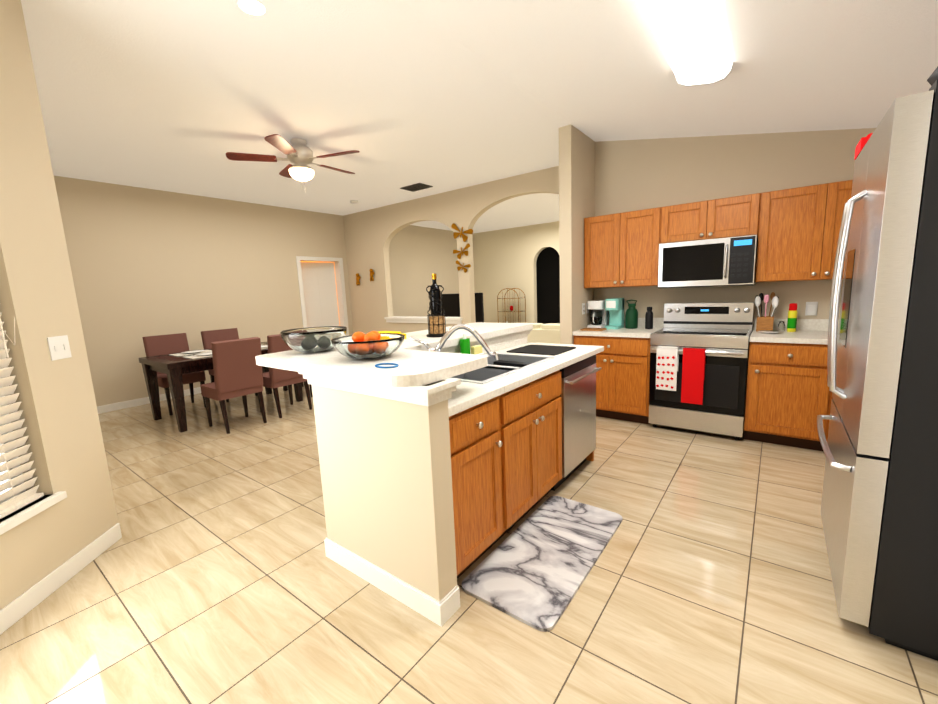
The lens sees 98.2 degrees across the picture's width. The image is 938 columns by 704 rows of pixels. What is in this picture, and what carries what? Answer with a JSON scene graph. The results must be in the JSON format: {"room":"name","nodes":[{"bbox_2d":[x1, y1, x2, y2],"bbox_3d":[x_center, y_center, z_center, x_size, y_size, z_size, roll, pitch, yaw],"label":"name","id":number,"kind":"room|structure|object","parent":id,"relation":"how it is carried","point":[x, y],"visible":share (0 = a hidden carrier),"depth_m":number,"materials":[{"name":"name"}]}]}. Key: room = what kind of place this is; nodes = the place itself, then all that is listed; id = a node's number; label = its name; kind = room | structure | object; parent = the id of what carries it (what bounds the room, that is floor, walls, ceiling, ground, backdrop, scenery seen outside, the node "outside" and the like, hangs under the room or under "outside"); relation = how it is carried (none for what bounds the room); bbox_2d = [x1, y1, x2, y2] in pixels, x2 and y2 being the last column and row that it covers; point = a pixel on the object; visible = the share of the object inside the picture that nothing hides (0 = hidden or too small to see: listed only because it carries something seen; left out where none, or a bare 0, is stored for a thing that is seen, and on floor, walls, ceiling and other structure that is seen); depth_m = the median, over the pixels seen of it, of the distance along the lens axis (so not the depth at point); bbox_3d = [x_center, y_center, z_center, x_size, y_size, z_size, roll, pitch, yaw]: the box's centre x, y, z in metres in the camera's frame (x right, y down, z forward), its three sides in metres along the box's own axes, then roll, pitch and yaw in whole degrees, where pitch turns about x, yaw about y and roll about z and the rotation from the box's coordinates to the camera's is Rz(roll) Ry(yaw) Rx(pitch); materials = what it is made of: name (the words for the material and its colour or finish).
{"room":"kitchen and dining room","nodes":[
{"label":"kitchen and dining room","id":0,"kind":"room"},
{"bbox_2d":[0,0,117,609],"bbox_3d":[-2.182,-0.192,1.359,0.200,2.930,1.770,-3,9,-5],"label":"wall","id":1,"kind":"structure","parent":0,"point":[56,398],"depth_m":2.03,"materials":[{"name":"beige paint"}]},
{"bbox_2d":[0,387,66,534],"bbox_3d":[-2.151,-0.016,1.312,0.235,1.745,1.280,-3,9,-5],"label":"window","id":2,"kind":"structure","parent":1,"relation":"in","point":[38,507],"depth_m":1.94,"materials":[{"name":"white"}]},
{"bbox_2d":[0,312,43,518],"bbox_3d":[-2.123,-0.037,1.328,0.083,1.704,1.233,-3,9,-4],"label":"window blinds","id":3,"kind":"object","parent":2,"relation":"attached to","point":[15,503],"visible":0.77,"depth_m":1.91,"materials":[{"name":"beige plastic"}]},
{"bbox_2d":[47,335,71,360],"bbox_3d":[-2.134,-0.023,2.123,0.012,0.120,0.115,-3,9,-5],"label":"switch plate","id":4,"kind":"object","parent":1,"relation":"attached to","point":[59,347],"visible":1,"depth_m":2.12,"materials":[{"name":"white plastic"}]},
{"bbox_2d":[0,523,121,634],"bbox_3d":[-2.023,1.204,1.573,1.195,0.095,1.290,4,11,37],"label":"baseboard","id":5,"kind":"structure","parent":1,"relation":"attached to","point":[21,606],"depth_m":2.02,"materials":[{"name":"white wood"}]},
{"bbox_2d":[54,176,474,405],"bbox_3d":[-2.611,-1.217,8.127,0.150,2.930,9.320,4,11,37],"label":"wall","id":6,"kind":"structure","parent":0,"point":[145,262],"depth_m":6.00,"materials":[{"name":"beige paint"}]},
{"bbox_2d":[97,387,200,413],"bbox_3d":[-4.093,0.579,6.190,0.012,0.095,3.612,4,11,37],"label":"baseboard","id":7,"kind":"structure","parent":6,"relation":"attached to","point":[141,401],"depth_m":5.53,"materials":[{"name":"white wood"}]},
{"bbox_2d":[296,256,348,335],"bbox_3d":[-2.890,-0.760,7.929,0.335,2.110,0.980,4,11,37],"label":"door frame","id":8,"kind":"structure","parent":6,"relation":"attached to","point":[319,294],"depth_m":7.97,"materials":[{"name":"white wood"}]},
{"bbox_2d":[301,261,339,324],"bbox_3d":[-3.386,-1.041,8.447,1.450,2.650,2.540,4,11,37],"label":"wall","id":9,"kind":"structure","parent":0,"point":[335,279],"depth_m":9.60,"materials":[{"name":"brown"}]},
{"bbox_2d":[255,124,594,563],"bbox_3d":[0.322,-0.665,3.685,0.660,2.950,4.290,4,11,37],"label":"wall","id":10,"kind":"structure","parent":0,"point":[576,176],"depth_m":4.04,"materials":[{"name":"beige paint"}]},
{"bbox_2d":[280,326,346,352],"bbox_3d":[-0.887,-0.068,2.347,0.360,0.127,0.360,4,11,37],"label":"bowl","id":11,"kind":"object","parent":10,"relation":"on","point":[311,340],"visible":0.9,"depth_m":2.22,"materials":[{"name":"clear glass"}]},
{"bbox_2d":[426,274,445,337],"bbox_3d":[-0.231,-0.325,2.829,0.156,0.433,0.156,4,11,37],"label":"holder","id":12,"kind":"object","parent":10,"relation":"on","point":[437,325],"visible":0.98,"depth_m":2.80,"materials":[{"name":"black metal"}]},
{"bbox_2d":[582,303,584,313],"bbox_3d":[1.258,-0.475,4.462,0.008,0.120,0.070,4,11,37],"label":"electrical outlet plate","id":13,"kind":"object","parent":10,"relation":"attached to","point":[583,304],"depth_m":4.45,"materials":[{"name":"white plastic"}]},
{"bbox_2d":[343,166,558,333],"bbox_3d":[-0.344,-1.112,6.761,5.120,2.950,0.220,4,11,37],"label":"wall","id":14,"kind":"structure","parent":0,"point":[370,234],"depth_m":7.14,"materials":[{"name":"beige paint"}]},
{"bbox_2d":[356,273,360,285],"bbox_3d":[-2.172,-1.426,7.983,0.141,0.240,0.067,4,11,37],"label":"wall decoration","id":15,"kind":"object","parent":14,"relation":"attached to","point":[358,277],"depth_m":7.97,"materials":[{"name":"gold metal"}]},
{"bbox_2d":[369,269,373,280],"bbox_3d":[-1.839,-1.460,7.722,0.141,0.240,0.067,4,11,37],"label":"wall decoration","id":16,"kind":"object","parent":14,"relation":"attached to","point":[371,270],"depth_m":7.71,"materials":[{"name":"gold metal"}]},
{"bbox_2d":[453,243,469,258],"bbox_3d":[-0.119,-1.579,6.401,0.341,0.224,0.018,4,11,37],"label":"wall decoration","id":17,"kind":"object","parent":14,"relation":"attached to","point":[467,245],"depth_m":6.39,"materials":[{"name":"gold metal"}]},
{"bbox_2d":[451,223,472,241],"bbox_3d":[-0.106,-1.868,6.337,0.420,0.304,0.023,4,11,37],"label":"wall decoration","id":18,"kind":"object","parent":14,"relation":"attached to","point":[457,234],"depth_m":6.34,"materials":[{"name":"gold metal"}]},
{"bbox_2d":[456,260,470,272],"bbox_3d":[-0.090,-1.352,6.421,0.294,0.202,0.016,4,11,37],"label":"wall decoration","id":19,"kind":"object","parent":14,"relation":"attached to","point":[457,262],"depth_m":6.42,"materials":[{"name":"gold metal"}]},
{"bbox_2d":[0,382,937,703],"bbox_3d":[0.313,0.611,5.360,8.650,0.080,11.000,4,11,37],"label":"floor","id":20,"kind":"structure","parent":0,"point":[214,574],"depth_m":1.83,"materials":[{"name":"tile"}]},
{"bbox_2d":[142,333,205,415],"bbox_3d":[-3.789,0.264,5.271,0.539,0.972,0.470,4,11,37],"label":"dining chair","id":21,"kind":"object","parent":20,"relation":"on","point":[164,344],"visible":0.6,"depth_m":5.24,"materials":[{"name":"brown fabric"}]},
{"bbox_2d":[139,342,302,431],"bbox_3d":[-3.032,0.361,5.131,0.950,0.760,1.500,4,11,37],"label":"dining table","id":22,"kind":"object","parent":20,"relation":"on","point":[174,368],"visible":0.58,"depth_m":4.49,"materials":[{"name":"brown wood"}]},
{"bbox_2d":[169,350,211,355],"bbox_3d":[-3.382,0.003,4.988,0.300,0.020,0.420,4,11,37],"label":"placemat","id":23,"kind":"object","parent":22,"relation":"on","point":[193,351],"depth_m":4.98,"materials":[{"name":"beige"}]},
{"bbox_2d":[181,351,211,358],"bbox_3d":[-3.038,0.028,4.731,0.300,0.020,0.420,4,11,37],"label":"placemat","id":24,"kind":"object","parent":22,"relation":"on","point":[202,353],"depth_m":4.72,"materials":[{"name":"beige"}]},
{"bbox_2d":[201,328,256,401],"bbox_3d":[-3.393,0.168,5.790,0.539,0.972,0.470,4,11,37],"label":"dining chair","id":25,"kind":"object","parent":20,"relation":"on","point":[209,337],"visible":0.38,"depth_m":5.76,"materials":[{"name":"brown fabric"}]},
{"bbox_2d":[200,337,266,433],"bbox_3d":[-2.599,0.337,4.479,0.539,0.972,0.470,4,11,37],"label":"dining chair","id":26,"kind":"object","parent":20,"relation":"on","point":[238,372],"visible":0.96,"depth_m":4.30,"materials":[{"name":"brown fabric"}]},
{"bbox_2d":[259,334,311,417],"bbox_3d":[-2.267,0.251,4.947,0.539,0.972,0.470,4,11,37],"label":"dining chair","id":27,"kind":"object","parent":20,"relation":"on","point":[274,379],"visible":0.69,"depth_m":4.72,"materials":[{"name":"brown fabric"}]},
{"bbox_2d":[283,382,312,396],"bbox_3d":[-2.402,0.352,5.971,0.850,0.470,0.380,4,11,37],"label":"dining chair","id":28,"kind":"object","parent":20,"relation":"on","point":[285,388],"visible":0.19,"depth_m":6.09,"materials":[{"name":"brown wood"}]},
{"bbox_2d":[319,346,487,626],"bbox_3d":[-0.243,0.573,1.966,0.640,1.075,0.546,4,11,37],"label":"wall","id":29,"kind":"structure","parent":20,"relation":"on","point":[383,440],"depth_m":1.78,"materials":[{"name":"beige paint"}]},
{"bbox_2d":[331,333,404,359],"bbox_3d":[-0.499,-0.024,2.034,0.353,0.102,0.353,4,11,37],"label":"bowl","id":30,"kind":"object","parent":29,"relation":"on","point":[386,344],"visible":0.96,"depth_m":1.91,"materials":[{"name":"clear glass"}]},
{"bbox_2d":[352,331,380,341],"bbox_3d":[-0.500,-0.043,2.031,0.208,0.119,0.198,4,11,37],"label":"oranges","id":31,"kind":"object","parent":30,"relation":"in","point":[369,336],"visible":0.19,"depth_m":2.01,"materials":[{"name":"orange food"}]},
{"bbox_2d":[378,331,406,338],"bbox_3d":[-0.573,-0.110,2.787,0.270,0.050,0.180,4,11,37],"label":"banana","id":32,"kind":"object","parent":30,"relation":"in","point":[398,332],"visible":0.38,"depth_m":2.78,"materials":[{"name":"yellow food"}]},
{"bbox_2d":[375,363,398,367],"bbox_3d":[-0.358,0.059,1.770,0.118,0.007,0.088,4,11,37],"label":"ring","id":33,"kind":"object","parent":29,"relation":"on","point":[377,366],"visible":1,"depth_m":1.76,"materials":[{"name":"blue plastic"}]},
{"bbox_2d":[449,393,508,578],"bbox_3d":[-0.209,0.652,2.117,0.643,0.868,0.420,4,11,37],"label":"base cabinet","id":34,"kind":"object","parent":20,"relation":"on","point":[480,488],"depth_m":1.93,"materials":[{"name":"brown wood"}]},
{"bbox_2d":[448,338,603,416],"bbox_3d":[0.216,0.071,2.634,0.675,0.084,1.915,4,11,37],"label":"countertop","id":35,"kind":"structure","parent":34,"relation":"on","point":[466,395],"depth_m":2.27,"materials":[{"name":"stone"}]},
{"bbox_2d":[409,324,498,359],"bbox_3d":[-0.083,-0.029,2.429,0.376,0.276,0.395,4,11,37],"label":"island faucet","id":36,"kind":"object","parent":35,"relation":"on","point":[452,330],"visible":0.77,"depth_m":2.42,"materials":[{"name":"silver metal"}]},
{"bbox_2d":[460,333,469,353],"bbox_3d":[-0.026,-0.031,2.727,0.040,0.185,0.080,4,11,37],"label":"dish soap bottle","id":37,"kind":"object","parent":35,"relation":"on","point":[464,345],"visible":0.65,"depth_m":2.70,"materials":[{"name":"green plastic"}]},
{"bbox_2d":[471,345,483,354],"bbox_3d":[0.055,-0.001,2.837,0.042,0.085,0.120,4,11,37],"label":"sponge caddy","id":38,"kind":"object","parent":35,"relation":"on","point":[476,350],"visible":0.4,"depth_m":2.81,"materials":[{"name":"yellow"}]},
{"bbox_2d":[450,353,555,383],"bbox_3d":[0.131,0.181,2.577,0.504,0.200,0.854,4,11,37],"label":"island sink","id":39,"kind":"object","parent":35,"relation":"in","point":[490,372],"visible":0.23,"depth_m":2.59,"materials":[{"name":"silver metal"}]},
{"bbox_2d":[507,345,575,355],"bbox_3d":[0.555,-0.018,3.107,0.400,0.008,0.390,4,11,37],"label":"drying mat","id":40,"kind":"object","parent":35,"relation":"on","point":[543,350],"visible":1,"depth_m":3.07,"materials":[{"name":"black rubber"}]},
{"bbox_2d":[497,288,525,322],"bbox_3d":[1.112,-0.968,10.591,0.638,1.379,0.368,4,11,37],"label":"etagere","id":41,"kind":"object","parent":20,"relation":"on","point":[511,307],"visible":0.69,"depth_m":10.50,"materials":[{"name":"brown metal"}]},
{"bbox_2d":[505,400,561,529],"bbox_3d":[0.125,0.704,2.571,0.640,0.599,0.820,4,11,37],"label":"base cabinet","id":42,"kind":"object","parent":20,"relation":"on","point":[506,457],"depth_m":2.34,"materials":[{"name":"brown wood"}]},
{"bbox_2d":[462,496,621,631],"bbox_3d":[0.439,1.048,2.179,0.470,0.015,1.020,4,11,37],"label":"floor mat","id":43,"kind":"object","parent":20,"relation":"on","point":[533,569],"visible":0.94,"depth_m":2.05,"materials":[{"name":"fabric"}]},
{"bbox_2d":[527,323,559,343],"bbox_3d":[1.316,-0.079,6.673,1.800,0.800,0.970,4,11,37],"label":"sofa","id":44,"kind":"object","parent":20,"relation":"on","point":[544,333],"visible":0.23,"depth_m":6.19,"materials":[{"name":"beige leather"}]},
{"bbox_2d":[493,360,593,460],"bbox_3d":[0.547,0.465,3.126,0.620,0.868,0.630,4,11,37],"label":"base cabinet","id":45,"kind":"object","parent":20,"relation":"on","point":[546,389],"depth_m":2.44,"materials":[{"name":"brown wood"}]},
{"bbox_2d":[551,355,601,490],"bbox_3d":[0.776,0.486,2.937,0.176,0.865,0.590,4,11,37],"label":"dishwasher","id":46,"kind":"object","parent":20,"relation":"on","point":[578,388],"visible":0.83,"depth_m":2.86,"materials":[{"name":"silver metal"}]},
{"bbox_2d":[572,333,650,423],"bbox_3d":[1.598,0.232,4.348,0.763,0.870,0.628,4,11,37],"label":"base cabinet","id":47,"kind":"object","parent":20,"relation":"on","point":[622,382],"depth_m":4.04,"materials":[{"name":"brown wood"}]},
{"bbox_2d":[572,325,658,336],"bbox_3d":[1.577,-0.217,4.276,0.763,0.040,0.630,4,11,37],"label":"countertop","id":48,"kind":"structure","parent":47,"relation":"on","point":[640,331],"depth_m":4.05,"materials":[{"name":"white stone"}]},
{"bbox_2d":[580,328,606,330],"bbox_3d":[1.322,-0.240,4.317,0.230,0.014,0.180,4,11,37],"label":"cutting board","id":49,"kind":"object","parent":48,"relation":"on","point":[593,329],"visible":1,"depth_m":4.28,"materials":[{"name":"brown wood"}]},
{"bbox_2d":[587,300,607,327],"bbox_3d":[1.418,-0.418,4.503,0.170,0.300,0.241,4,11,37],"label":"coffee maker","id":50,"kind":"object","parent":48,"relation":"on","point":[599,316],"visible":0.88,"depth_m":4.45,"materials":[{"name":"white plastic"}]},
{"bbox_2d":[605,298,623,328],"bbox_3d":[1.575,-0.418,4.395,0.140,0.320,0.262,4,11,37],"label":"brewer","id":51,"kind":"object","parent":48,"relation":"on","point":[614,307],"visible":0.96,"depth_m":4.37,"materials":[{"name":"teal plastic"}]},
{"bbox_2d":[625,299,637,328],"bbox_3d":[1.729,-0.406,4.319,0.124,0.306,0.122,4,11,37],"label":"water jug","id":52,"kind":"object","parent":48,"relation":"on","point":[631,320],"visible":1,"depth_m":4.28,"materials":[{"name":"green"}]},
{"bbox_2d":[645,307,652,328],"bbox_3d":[1.863,-0.353,4.202,0.076,0.227,0.076,4,11,37],"label":"water bottle","id":53,"kind":"object","parent":48,"relation":"on","point":[649,319],"visible":1,"depth_m":4.18,"materials":[{"name":"black plastic"}]},
{"bbox_2d":[649,302,753,439],"bbox_3d":[2.181,0.137,3.838,0.754,1.165,0.693,4,11,37],"label":"range oven","id":54,"kind":"object","parent":20,"relation":"on","point":[720,332],"visible":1,"depth_m":3.66,"materials":[{"name":"silver metal"}]},
{"bbox_2d":[656,346,678,390],"bbox_3d":[1.803,0.148,3.702,0.174,0.394,0.067,4,11,37],"label":"oven towel","id":55,"kind":"object","parent":54,"relation":"hanging from","point":[667,357],"depth_m":3.67,"materials":[{"name":"white fabric"}]},
{"bbox_2d":[681,348,705,404],"bbox_3d":[1.976,0.213,3.585,0.169,0.489,0.049,4,11,37],"label":"oven towel","id":56,"kind":"object","parent":54,"relation":"hanging from","point":[693,367],"depth_m":3.56,"materials":[{"name":"red fabric"}]},
{"bbox_2d":[744,333,832,450],"bbox_3d":[2.754,0.317,3.482,0.600,0.870,0.628,4,11,37],"label":"base cabinet","id":57,"kind":"object","parent":20,"relation":"on","point":[789,398],"depth_m":3.26,"materials":[{"name":"brown wood"}]},
{"bbox_2d":[749,329,837,340],"bbox_3d":[2.998,-0.112,3.211,1.263,0.040,0.630,4,11,37],"label":"countertop","id":58,"kind":"structure","parent":57,"relation":"on","point":[800,334],"depth_m":3.32,"materials":[{"name":"white stone"}]},
{"bbox_2d":[754,292,778,331],"bbox_3d":[2.659,-0.361,3.643,0.178,0.346,0.139,4,11,37],"label":"utensil crock","id":59,"kind":"object","parent":58,"relation":"on","point":[765,322],"visible":1,"depth_m":3.62,"materials":[{"name":"brown wood"}]},
{"bbox_2d":[758,321,784,333],"bbox_3d":[2.642,-0.215,3.554,0.192,0.086,0.292,4,11,37],"label":"jar","id":60,"kind":"object","parent":58,"relation":"on","point":[781,326],"visible":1,"depth_m":3.58,"materials":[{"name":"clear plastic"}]},
{"bbox_2d":[787,303,797,331],"bbox_3d":[2.813,-0.300,3.537,0.065,0.246,0.065,4,11,37],"label":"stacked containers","id":61,"kind":"object","parent":58,"relation":"on","point":[792,320],"visible":1,"depth_m":3.52,"materials":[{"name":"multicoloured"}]},
{"bbox_2d":[817,79,937,660],"bbox_3d":[1.983,0.080,1.597,0.883,1.975,0.904,4,11,37],"label":"refrigerator","id":62,"kind":"object","parent":20,"relation":"on","point":[879,510],"visible":1,"depth_m":1.45,"materials":[{"name":"silver metal"}]},
{"bbox_2d":[854,67,937,159],"bbox_3d":[1.948,-0.975,1.441,0.743,0.214,0.868,4,11,37],"label":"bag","id":63,"kind":"object","parent":62,"relation":"on","point":[932,78],"visible":0.38,"depth_m":1.86,"materials":[{"name":"red plastic"}]},
{"bbox_3d":[-0.193,-0.259,9.236,1.500,0.500,0.455,4,11,37],"label":"media console","id":64,"kind":"object","parent":20,"relation":"on","visible":0},
{"bbox_2d":[441,293,483,321],"bbox_3d":[-0.235,-0.905,9.132,1.380,0.810,0.160,4,11,37],"label":"screen","id":65,"kind":"object","parent":64,"relation":"on","point":[451,305],"visible":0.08,"depth_m":9.09,"materials":[{"name":"black plastic"}]},
{"bbox_2d":[21,0,937,232],"bbox_3d":[0.200,-2.071,4.947,8.650,0.669,11.000,4,11,37],"label":"ceiling","id":66,"kind":"structure","parent":0,"point":[186,96],"depth_m":2.90,"materials":[{"name":"white paint"}]},
{"bbox_2d":[238,0,264,14],"bbox_3d":[-1.135,-1.819,2.124,0.122,0.035,0.122,4,11,37],"label":"recessed light","id":67,"kind":"object","parent":66,"relation":"attached to","point":[253,7],"depth_m":2.17,"materials":[{"name":"white"}]},
{"bbox_2d":[226,134,359,192],"bbox_3d":[-1.669,-1.873,4.143,1.271,0.500,1.226,4,11,37],"label":"ceiling fan","id":68,"kind":"object","parent":66,"relation":"hanging from","point":[298,152],"visible":1,"depth_m":4.00,"materials":[{"name":"brown wood"}]},
{"bbox_2d":[400,183,432,191],"bbox_3d":[-0.772,-2.424,5.944,0.418,0.035,0.309,4,11,37],"label":"air vent","id":69,"kind":"object","parent":66,"relation":"attached to","point":[419,186],"depth_m":6.03,"materials":[{"name":"grey metal"}]},
{"bbox_2d":[637,0,732,86],"bbox_3d":[1.090,-1.637,2.047,0.312,0.140,1.240,4,11,37],"label":"fluorescent ceiling light","id":70,"kind":"object","parent":66,"relation":"attached to","point":[690,36],"visible":1,"depth_m":2.06,"materials":[{"name":"white plastic"}]},
{"bbox_2d":[472,221,559,323],"bbox_3d":[3.041,-1.728,9.900,7.000,2.930,0.700,4,11,37],"label":"wall","id":71,"kind":"structure","parent":0,"point":[525,260],"depth_m":10.88,"materials":[{"name":"beige paint"}]},
{"bbox_2d":[594,128,875,327],"bbox_3d":[2.610,-0.807,3.884,3.080,2.980,0.150,4,11,37],"label":"wall","id":72,"kind":"structure","parent":0,"point":[636,175],"depth_m":3.85,"materials":[{"name":"beige paint"}]},
{"bbox_2d":[584,207,663,287],"bbox_3d":[1.633,-1.059,4.268,0.763,0.740,0.335,4,11,37],"label":"upper cabinet","id":73,"kind":"object","parent":72,"relation":"attached to","point":[621,249],"depth_m":4.12,"materials":[{"name":"brown wood"}]},
{"bbox_2d":[660,192,763,243],"bbox_3d":[2.235,-1.209,3.780,0.766,0.345,0.335,4,11,37],"label":"upper cabinet","id":74,"kind":"object","parent":72,"relation":"attached to","point":[736,216],"depth_m":3.62,"materials":[{"name":"brown wood"}]},
{"bbox_2d":[658,235,757,287],"bbox_3d":[2.217,-0.821,3.792,0.756,0.417,0.446,4,11,37],"label":"microwave","id":75,"kind":"object","parent":74,"relation":"attached to","point":[728,261],"visible":1,"depth_m":3.63,"materials":[{"name":"silver metal"}]},
{"bbox_2d":[608,317,838,328],"bbox_3d":[2.568,-0.271,3.899,2.792,0.100,0.017,4,11,37],"label":"backsplash","id":76,"kind":"structure","parent":72,"relation":"attached to","point":[658,323],"depth_m":3.62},
{"bbox_2d":[755,180,852,281],"bbox_3d":[2.909,-0.965,3.312,0.899,0.740,0.335,4,11,37],"label":"upper cabinet","id":77,"kind":"object","parent":72,"relation":"attached to","point":[796,231],"depth_m":3.28,"materials":[{"name":"brown wood"}]},
{"bbox_2d":[805,302,817,315],"bbox_3d":[2.996,-0.378,3.556,0.080,0.120,0.030,4,11,37],"label":"electrical outlet plate","id":78,"kind":"object","parent":72,"relation":"attached to","point":[811,309],"depth_m":3.55,"materials":[{"name":"white plastic"}]}
]}

